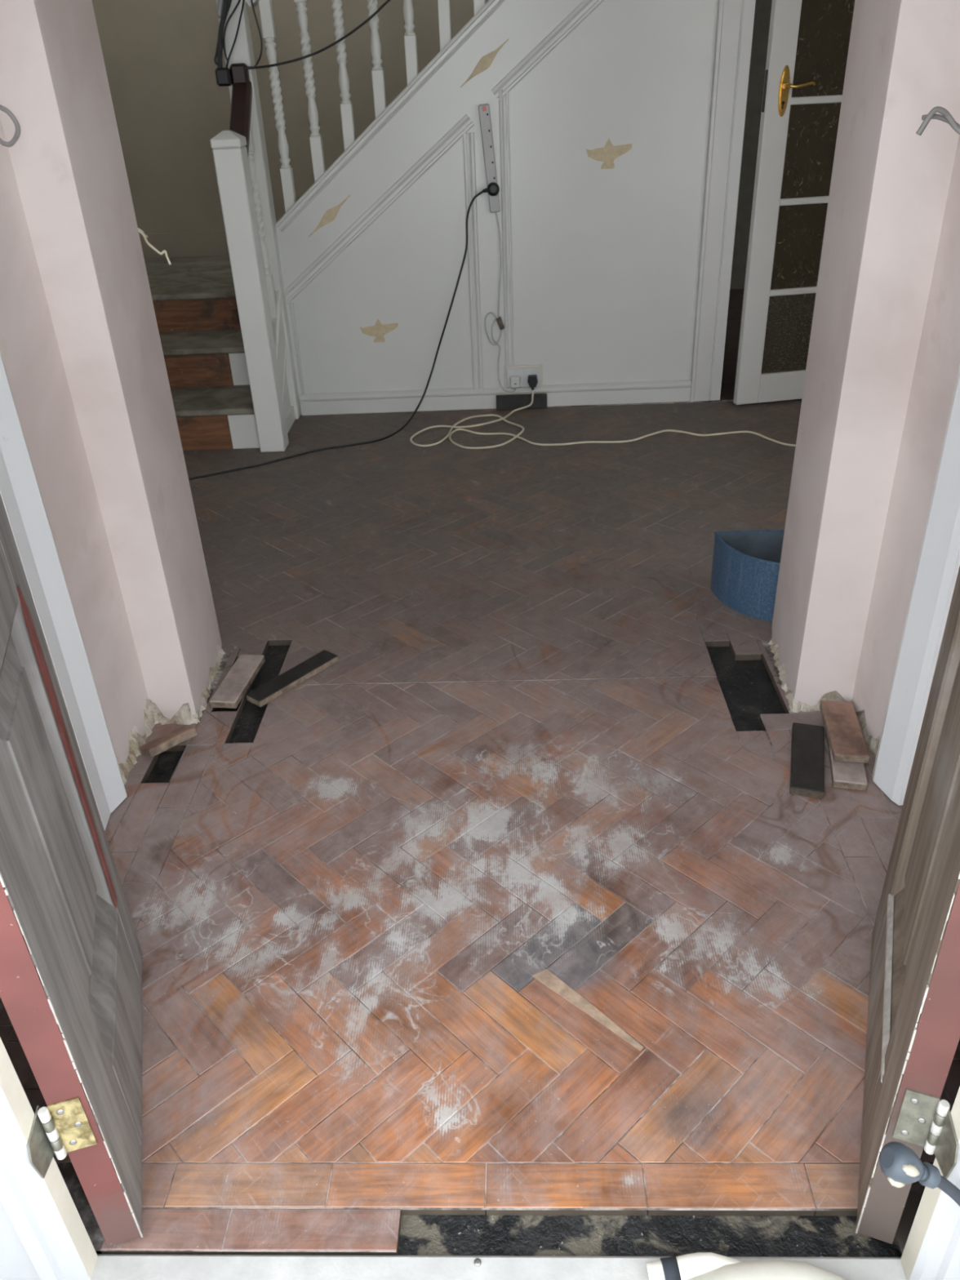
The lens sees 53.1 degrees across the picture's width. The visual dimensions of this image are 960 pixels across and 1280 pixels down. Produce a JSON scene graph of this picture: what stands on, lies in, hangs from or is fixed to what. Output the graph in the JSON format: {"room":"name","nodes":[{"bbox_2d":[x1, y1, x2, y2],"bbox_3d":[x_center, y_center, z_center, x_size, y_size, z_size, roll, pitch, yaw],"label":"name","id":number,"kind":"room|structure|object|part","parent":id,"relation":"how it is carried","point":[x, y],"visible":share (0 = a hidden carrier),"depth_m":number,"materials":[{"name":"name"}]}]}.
{"room":"damaged room","nodes":[
{"label":"damaged room","id":0,"kind":"room"},
{"bbox_2d":[0,0,225,997],"bbox_3d":[-1.559,-0.721,1.219,1.720,2.670,1.441,-1,30,2],"label":"wall","id":1,"kind":"structure","parent":0,"point":[81,349],"depth_m":1.81,"materials":[{"name":"pink paint"}]},
{"bbox_2d":[0,104,20,146],"bbox_3d":[-0.775,-0.818,1.530,0.077,0.062,0.032,-12,32,-16],"label":"wire","id":2,"kind":"object","parent":1,"relation":"attached to","point":[17,133],"visible":1,"depth_m":1.53,"materials":[{"name":"grey plastic"}]},
{"bbox_2d":[0,352,126,830],"bbox_3d":[-0.784,-0.644,1.352,0.028,2.296,0.116,-1,30,2],"label":"trim","id":3,"kind":"structure","parent":1,"relation":"attached to","point":[20,491],"depth_m":1.70,"materials":[{"name":"white paint"}]},
{"bbox_2d":[137,228,171,265],"bbox_3d":[-0.693,-0.826,1.992,0.084,0.100,0.025,-26,38,-35],"label":"wire","id":4,"kind":"object","parent":1,"relation":"attached to","point":[163,251],"visible":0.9,"depth_m":2.02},
{"bbox_2d":[92,0,488,259],"bbox_3d":[-0.723,-3.072,4.624,3.225,3.220,0.150,-1,30,2],"label":"wall","id":5,"kind":"structure","parent":0,"point":[169,104],"depth_m":4.74,"materials":[{"name":"beige paint"}]},
{"bbox_2d":[139,231,229,258],"bbox_3d":[-1.322,-2.109,5.104,1.950,0.120,0.025,-1,30,2],"label":"baseboard","id":6,"kind":"structure","parent":5,"relation":"attached to","point":[194,244],"depth_m":5.10,"materials":[{"name":"beige wood"}]},
{"bbox_2d":[0,288,959,1257],"bbox_3d":[0.408,-0.722,3.792,5.550,0.121,6.012,-1,30,2],"label":"floor","id":7,"kind":"structure","parent":0,"point":[514,924],"depth_m":1.74,"materials":[{"name":"brown wood"}]},
{"bbox_2d":[138,725,197,757],"bbox_3d":[-0.678,0.220,2.089,0.112,0.036,0.060,-28,39,-36],"label":"block","id":8,"kind":"object","parent":7,"relation":"on","point":[182,734],"visible":1,"depth_m":2.07,"materials":[{"name":"brown wood"}]},
{"bbox_2d":[208,654,265,708],"bbox_3d":[-0.587,0.098,2.330,0.064,0.019,0.213,2,31,7],"label":"block","id":9,"kind":"object","parent":7,"relation":"on","point":[237,681],"visible":1,"depth_m":2.31,"materials":[{"name":"wood"}]},
{"bbox_2d":[246,649,337,706],"bbox_3d":[-0.453,0.091,2.333,0.050,0.019,0.252,21,37,34],"label":"block","id":10,"kind":"object","parent":7,"relation":"on","point":[288,680],"visible":1,"depth_m":2.32,"materials":[{"name":"brown wood"}]},
{"bbox_2d":[144,0,485,452],"bbox_3d":[-0.636,-2.527,3.788,3.416,3.078,1.776,-2,30,1],"label":"staircase","id":11,"kind":"structure","parent":7,"relation":"on","point":[223,322],"depth_m":3.72,"materials":[{"name":"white wood"}]},
{"bbox_2d":[213,0,244,86],"bbox_3d":[-0.889,-2.150,3.430,0.147,0.294,0.036,-1,30,2],"label":"cable bundle","id":12,"kind":"object","parent":11,"relation":"attached to","point":[223,75],"visible":1,"depth_m":3.44,"materials":[{"name":"grey plastic"}]},
{"bbox_3d":[-0.874,-2.043,3.506,0.062,0.107,0.041,-2,30,1],"label":"handrail","id":13,"kind":"part","parent":11,"relation":"part of","materials":[{"name":"brown wood"}]},
{"bbox_3d":[-0.866,-1.840,3.455,0.068,0.312,0.341,-2,30,1],"label":"handrail","id":14,"kind":"part","parent":11,"relation":"part of","materials":[{"name":"brown wood"}]},
{"bbox_3d":[-0.843,-1.232,3.577,0.098,1.075,0.098,-2,30,1],"label":"newel post","id":15,"kind":"part","parent":11,"relation":"part of","materials":[{"name":"white wood"}]},
{"bbox_3d":[0.076,-3.011,3.076,1.931,1.576,0.068,-2,30,1],"label":"handrail","id":16,"kind":"part","parent":11,"relation":"part of","materials":[{"name":"wood"}]},
{"bbox_2d":[250,0,262,66],"bbox_3d":[-0.816,-2.192,3.451,0.019,0.240,0.071,12,34,24],"label":"cable","id":17,"kind":"object","parent":11,"relation":"attached to","point":[251,2],"visible":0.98,"depth_m":3.48,"materials":[{"name":"black rubber"}]},
{"bbox_3d":[-0.877,-1.991,3.613,0.092,2.350,0.093,-2,30,1],"label":"newel post","id":18,"kind":"part","parent":11,"relation":"part of","materials":[{"name":"white wood"}]},
{"bbox_3d":[-0.805,-1.214,3.821,0.014,0.280,0.328,-2,30,1],"label":"moulding","id":19,"kind":"part","parent":11,"relation":"part of","materials":[{"name":"white wood"}]},
{"bbox_3d":[-0.807,-1.029,3.929,0.014,0.275,0.328,-2,30,1],"label":"moulding","id":20,"kind":"part","parent":11,"relation":"part of","materials":[{"name":"white wood"}]},
{"bbox_3d":[-0.828,-1.018,3.945,0.018,0.328,0.319,-2,30,1],"label":"panel","id":21,"kind":"part","parent":11,"relation":"part of","materials":[{"name":"white wood"}]},
{"bbox_3d":[-0.808,-0.902,4.013,0.012,0.058,0.316,-2,30,1],"label":"skirting","id":22,"kind":"part","parent":11,"relation":"part of","materials":[{"name":"white wood"}]},
{"bbox_2d":[243,0,390,69],"bbox_3d":[-0.543,-2.230,3.451,0.648,0.287,0.080,-6,30,-5],"label":"cable","id":23,"kind":"object","parent":11,"relation":"hanging from","point":[372,15],"visible":1,"depth_m":3.50,"materials":[{"name":"black rubber"}]},
{"bbox_2d":[188,191,483,479],"bbox_3d":[-0.642,-1.138,3.603,1.582,0.874,0.165,-22,36,-30],"label":"power cable","id":24,"kind":"object","parent":7,"relation":"on","point":[481,192],"visible":0.93,"depth_m":3.84,"materials":[{"name":"black rubber"}]},
{"bbox_2d":[496,393,546,409],"bbox_3d":[0.181,-1.034,4.166,0.220,0.063,0.026,-2,30,1],"label":"block","id":25,"kind":"object","parent":7,"relation":"on","point":[508,402],"visible":0.96,"depth_m":4.16,"materials":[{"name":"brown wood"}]},
{"bbox_2d":[409,390,795,448],"bbox_3d":[0.560,-0.907,3.897,1.670,0.086,0.529,1,30,5],"label":"cable","id":26,"kind":"object","parent":7,"relation":"on","point":[450,433],"visible":0.97,"depth_m":3.81,"materials":[{"name":"beige plastic"}]},
{"bbox_2d":[711,529,784,622],"bbox_3d":[0.801,-0.170,2.534,0.338,0.171,0.211,-1,30,2],"label":"tub","id":27,"kind":"object","parent":7,"relation":"on","point":[745,569],"visible":0.46,"depth_m":2.53,"materials":[{"name":"blue plastic"}]},
{"bbox_2d":[789,722,824,798],"bbox_3d":[0.677,0.245,1.984,0.064,0.019,0.228,7,32,16],"label":"block","id":28,"kind":"object","parent":7,"relation":"on","point":[807,745],"visible":1,"depth_m":1.96,"materials":[{"name":"brown wood"}]},
{"bbox_2d":[826,736,867,791],"bbox_3d":[0.759,0.238,1.991,0.064,0.019,0.208,5,31,13],"label":"block","id":29,"kind":"object","parent":7,"relation":"on","point":[845,775],"visible":0.48,"depth_m":1.92,"materials":[{"name":"wood"}]},
{"bbox_2d":[819,700,870,763],"bbox_3d":[0.768,0.192,2.029,0.068,0.019,0.198,3,31,8],"label":"block","id":30,"kind":"object","parent":29,"relation":"on","point":[846,742],"visible":1,"depth_m":2.01,"materials":[{"name":"brown wood"}]},
{"bbox_2d":[275,0,718,414],"bbox_3d":[0.133,-2.042,3.631,1.981,2.343,0.073,-2,30,1],"label":"wall","id":31,"kind":"structure","parent":0,"point":[600,109],"depth_m":3.82,"materials":[{"name":"white paint"}]},
{"bbox_3d":[-0.777,-1.234,4.082,0.016,0.383,0.012,-2,30,1],"label":"moulding","id":32,"kind":"part","parent":31,"relation":"part of","materials":[{"name":"white wood"}]},
{"bbox_3d":[-0.426,-1.693,3.810,0.834,0.667,0.017,-2,30,1],"label":"moulding","id":33,"kind":"part","parent":31,"relation":"part of","materials":[{"name":"white paint"}]},
{"bbox_3d":[-0.025,-1.511,3.917,0.044,0.989,0.016,-2,30,1],"label":"moulding","id":34,"kind":"part","parent":31,"relation":"part of","materials":[{"name":"white wood"}]},
{"bbox_2d":[478,103,500,213],"bbox_3d":[0.037,-1.852,3.700,0.074,0.376,0.032,-2,30,1],"label":"power strip","id":35,"kind":"object","parent":31,"relation":"hanging from","point":[483,109],"visible":1,"depth_m":3.67,"materials":[{"name":"grey plastic"}]},
{"bbox_2d":[482,182,499,195],"bbox_3d":[0.043,-1.750,3.726,0.066,0.049,0.028,-2,30,1],"label":"plug","id":36,"kind":"object","parent":35,"relation":"attached to","point":[493,188],"visible":1,"depth_m":3.72,"materials":[{"name":"black plastic"}]},
{"bbox_2d":[484,212,515,392],"bbox_3d":[0.081,-1.381,3.974,0.131,0.718,0.022,3,31,10],"label":"lead","id":37,"kind":"object","parent":35,"relation":"hanging from","point":[495,316],"visible":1,"depth_m":4.00,"materials":[{"name":"white plastic"}]},
{"bbox_2d":[496,316,504,329],"bbox_3d":[0.085,-1.323,4.010,0.035,0.053,0.021,-1,30,2],"label":"wrap","id":38,"kind":"object","parent":37,"relation":"attached to","point":[499,319],"visible":1,"depth_m":4.00,"materials":[{"name":"grey plastic"}]},
{"bbox_2d":[299,379,691,415],"bbox_3d":[0.065,-1.053,4.178,1.697,0.090,0.028,-2,30,1],"label":"baseboard","id":39,"kind":"structure","parent":31,"relation":"attached to","point":[678,390],"depth_m":4.17,"materials":[{"name":"white wood"}]},
{"bbox_3d":[0.109,-1.575,3.879,0.038,1.129,0.016,-2,30,1],"label":"moulding","id":40,"kind":"part","parent":31,"relation":"part of","materials":[{"name":"white wood"}]},
{"bbox_2d":[503,364,542,387],"bbox_3d":[0.187,-1.131,4.134,0.166,0.100,0.024,-2,30,1],"label":"wall socket","id":41,"kind":"object","parent":31,"relation":"attached to","point":[522,371],"visible":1,"depth_m":4.12,"materials":[{"name":"white plastic"}]},
{"bbox_2d":[509,375,520,388],"bbox_3d":[0.151,-1.107,4.121,0.046,0.050,0.024,-2,30,1],"label":"plug","id":42,"kind":"object","parent":41,"relation":"attached to","point":[515,380],"visible":1,"depth_m":4.11,"materials":[{"name":"white plastic"}]},
{"bbox_2d":[527,374,537,390],"bbox_3d":[0.226,-1.104,4.120,0.043,0.060,0.028,-2,30,1],"label":"plug","id":43,"kind":"object","parent":41,"relation":"attached to","point":[532,380],"visible":1,"depth_m":4.11,"materials":[{"name":"black plastic"}]},
{"bbox_3d":[0.443,-2.326,3.438,0.829,0.663,0.017,-2,30,1],"label":"moulding","id":44,"kind":"part","parent":31,"relation":"part of","materials":[{"name":"white wood"}]},
{"bbox_2d":[733,0,854,404],"bbox_3d":[1.411,-1.873,3.613,0.738,1.948,0.095,-7,31,-8],"label":"door","id":45,"kind":"structure","parent":31,"relation":"in","point":[809,40],"depth_m":3.68,"materials":[{"name":"white paint"}]},
{"bbox_3d":[1.038,-2.000,3.498,0.005,0.135,0.016,-7,31,-8],"label":"latch plate","id":46,"kind":"part","parent":45,"relation":"part of","materials":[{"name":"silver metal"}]},
{"bbox_3d":[1.442,-1.100,4.100,0.539,0.121,0.036,-7,31,-8],"label":"rail","id":47,"kind":"part","parent":45,"relation":"part of","materials":[{"name":"white paint"}]},
{"bbox_3d":[1.106,-1.995,3.490,0.039,0.164,0.006,-7,31,-8],"label":"handle plate","id":48,"kind":"part","parent":45,"relation":"part of","materials":[{"name":"gold metal"}]},
{"bbox_3d":[1.295,-1.269,3.970,0.258,0.313,0.005,-7,31,-8],"label":"pane","id":49,"kind":"part","parent":45,"relation":"part of","materials":[{"name":"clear glass"}]},
{"bbox_3d":[1.152,-2.000,3.462,0.110,0.023,0.053,-7,31,-8],"label":"lever","id":50,"kind":"part","parent":45,"relation":"part of","materials":[{"name":"gold metal"}]},
{"bbox_3d":[1.283,-1.558,3.801,0.258,0.310,0.005,-7,31,-8],"label":"pane","id":51,"kind":"part","parent":45,"relation":"part of","materials":[{"name":"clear glass"}]},
{"bbox_3d":[1.270,-1.849,3.630,0.258,0.316,0.005,-7,31,-8],"label":"pane","id":52,"kind":"part","parent":45,"relation":"part of","materials":[{"name":"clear glass"}]},
{"bbox_3d":[1.257,-2.145,3.457,0.258,0.322,0.005,-7,31,-8],"label":"pane","id":53,"kind":"part","parent":45,"relation":"part of","materials":[{"name":"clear glass"}]},
{"bbox_2d":[729,0,772,288],"bbox_3d":[2.045,-2.781,4.663,2.260,2.470,2.350,-1,30,2],"label":"wall","id":54,"kind":"structure","parent":0,"point":[762,7],"depth_m":5.83,"materials":[{"name":"grey paint"}]},
{"bbox_2d":[768,0,959,803],"bbox_3d":[0.757,-0.770,1.129,0.242,2.670,1.441,-1,30,2],"label":"wall","id":55,"kind":"structure","parent":0,"point":[883,362],"depth_m":1.77,"materials":[{"name":"pink paint"}]},
{"bbox_2d":[871,364,959,805],"bbox_3d":[0.764,-0.693,1.320,0.035,2.296,0.095,-4,30,-3],"label":"trim","id":56,"kind":"structure","parent":55,"relation":"attached to","point":[938,564],"depth_m":1.70,"materials":[{"name":"white paint"}]},
{"bbox_2d":[915,106,959,135],"bbox_3d":[0.731,-0.750,1.440,0.145,0.090,0.026,13,34,24],"label":"wire","id":57,"kind":"object","parent":55,"relation":"attached to","point":[943,111],"visible":1,"depth_m":1.44,"materials":[{"name":"grey plastic"}]},
{"bbox_2d":[921,113,959,125],"bbox_3d":[0.733,-0.756,1.449,0.133,0.069,0.024,14,34,25],"label":"wire","id":58,"kind":"object","parent":55,"relation":"attached to","point":[939,117],"visible":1,"depth_m":1.45,"materials":[{"name":"grey plastic"}]},
{"bbox_3d":[0.003,-0.415,0.313,6.000,3.500,0.360,-1,30,2],"label":"wall","id":59,"kind":"structure","parent":0,"visible":0},
{"bbox_2d":[0,1037,97,1279],"bbox_3d":[-0.573,-0.252,0.592,0.103,2.420,0.070,-1,30,2],"label":"door frame","id":60,"kind":"structure","parent":59,"relation":"attached to","point":[44,1236],"depth_m":1.09,"materials":[{"name":"white paint"}]},
{"bbox_2d":[0,493,142,1246],"bbox_3d":[-0.570,-0.340,0.801,0.082,2.300,0.516,-11,31,-14],"label":"door","id":61,"kind":"structure","parent":59,"relation":"in","point":[71,953],"depth_m":1.14,"materials":[{"name":"grey wood"}]},
{"bbox_3d":[-0.551,-0.056,1.018,0.042,0.180,0.280,-11,31,-14],"label":"rail","id":62,"kind":"part","parent":61,"relation":"part of","materials":[{"name":"grey wood"}]},
{"bbox_3d":[-0.485,0.556,1.057,0.002,0.077,0.042,-1,30,2],"label":"jamb plate","id":63,"kind":"part","parent":61,"relation":"part of","materials":[{"name":"silver metal"}]},
{"bbox_3d":[-0.534,0.249,1.199,0.033,0.531,0.280,-11,31,-14],"label":"raised panel","id":64,"kind":"part","parent":61,"relation":"part of","materials":[{"name":"grey wood"}]},
{"bbox_3d":[-0.474,0.549,1.068,0.030,0.085,0.067,24,39,37],"label":"door hinge","id":65,"kind":"part","parent":61,"relation":"part of","materials":[{"name":"gold metal"}]},
{"bbox_3d":[-0.457,0.544,1.076,0.033,0.085,0.002,-11,31,-14],"label":"edge plate","id":66,"kind":"part","parent":61,"relation":"part of","materials":[{"name":"gold metal"}]},
{"bbox_3d":[-0.524,0.554,1.376,0.042,0.174,0.280,-11,31,-14],"label":"rail","id":67,"kind":"part","parent":61,"relation":"part of","materials":[{"name":"grey wood"}]},
{"bbox_2d":[855,566,959,1244],"bbox_3d":[0.537,-0.370,0.769,0.080,2.300,0.548,9,32,19],"label":"door","id":68,"kind":"structure","parent":59,"relation":"in","point":[913,1024],"depth_m":1.12,"materials":[{"name":"brown wood"}]},
{"bbox_3d":[0.573,0.529,1.337,0.042,0.174,0.280,9,32,19],"label":"rail","id":69,"kind":"part","parent":68,"relation":"part of","materials":[{"name":"brown wood"}]},
{"bbox_3d":[0.474,0.521,1.045,0.033,0.085,0.002,9,32,19],"label":"edge plate","id":70,"kind":"part","parent":68,"relation":"part of","materials":[{"name":"silver metal"}]},
{"bbox_3d":[0.557,0.224,1.160,0.033,0.531,0.280,9,32,19],"label":"raised panel","id":71,"kind":"part","parent":68,"relation":"part of","materials":[{"name":"brown wood"}]},
{"bbox_3d":[0.487,0.528,1.031,0.025,0.085,0.069,-19,34,-27],"label":"door hinge","id":72,"kind":"part","parent":68,"relation":"part of","materials":[{"name":"silver metal"}]},
{"bbox_3d":[0.496,0.535,1.019,0.002,0.077,0.042,-1,30,2],"label":"jamb plate","id":73,"kind":"part","parent":68,"relation":"part of","materials":[{"name":"silver metal"}]},
{"bbox_2d":[879,1141,959,1206],"bbox_3d":[0.509,0.629,1.015,0.190,0.228,0.042,7,32,16],"label":"door handle","id":74,"kind":"object","parent":59,"relation":"attached to","point":[899,1162],"visible":1,"depth_m":0.98,"materials":[{"name":"grey metal"}]},
{"bbox_2d":[900,1086,959,1279],"bbox_3d":[0.515,-0.275,0.550,0.106,2.420,0.070,-1,30,2],"label":"door frame","id":75,"kind":"structure","parent":59,"relation":"attached to","point":[931,1251],"depth_m":1.08,"materials":[{"name":"white paint"}]},
{"bbox_3d":[1.678,-2.242,3.552,1.628,2.650,0.100,-2,30,1],"label":"wall","id":76,"kind":"structure","parent":0,"visible":0},
{"bbox_2d":[689,0,755,402],"bbox_3d":[0.940,-1.974,3.694,0.130,2.100,0.130,-2,30,1],"label":"trim","id":77,"kind":"structure","parent":76,"relation":"attached to","point":[735,18],"depth_m":3.75,"materials":[{"name":"white paint"}]},
{"label":"outside","id":78,"kind":"structure","parent":0,"visible":0},
{"bbox_3d":[-0.021,2.972,-2.140,12.000,0.140,7.300,-1,30,2],"label":"ground","id":79,"kind":"structure","parent":78,"visible":0},
{"bbox_2d":[90,1253,906,1279],"bbox_3d":[0.015,0.945,1.017,1.192,0.161,0.478,-1,30,2],"label":"doorstep","id":80,"kind":"object","parent":79,"relation":"on","point":[108,1266],"visible":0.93,"depth_m":1.17,"materials":[{"name":"metal"}]},
{"bbox_2d":[645,1252,846,1279],"bbox_3d":[0.335,0.778,1.048,0.330,0.077,0.221,-1,30,2],"label":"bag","id":81,"kind":"object","parent":80,"relation":"on","point":[697,1265],"visible":1,"depth_m":1.12,"materials":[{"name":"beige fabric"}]}
]}

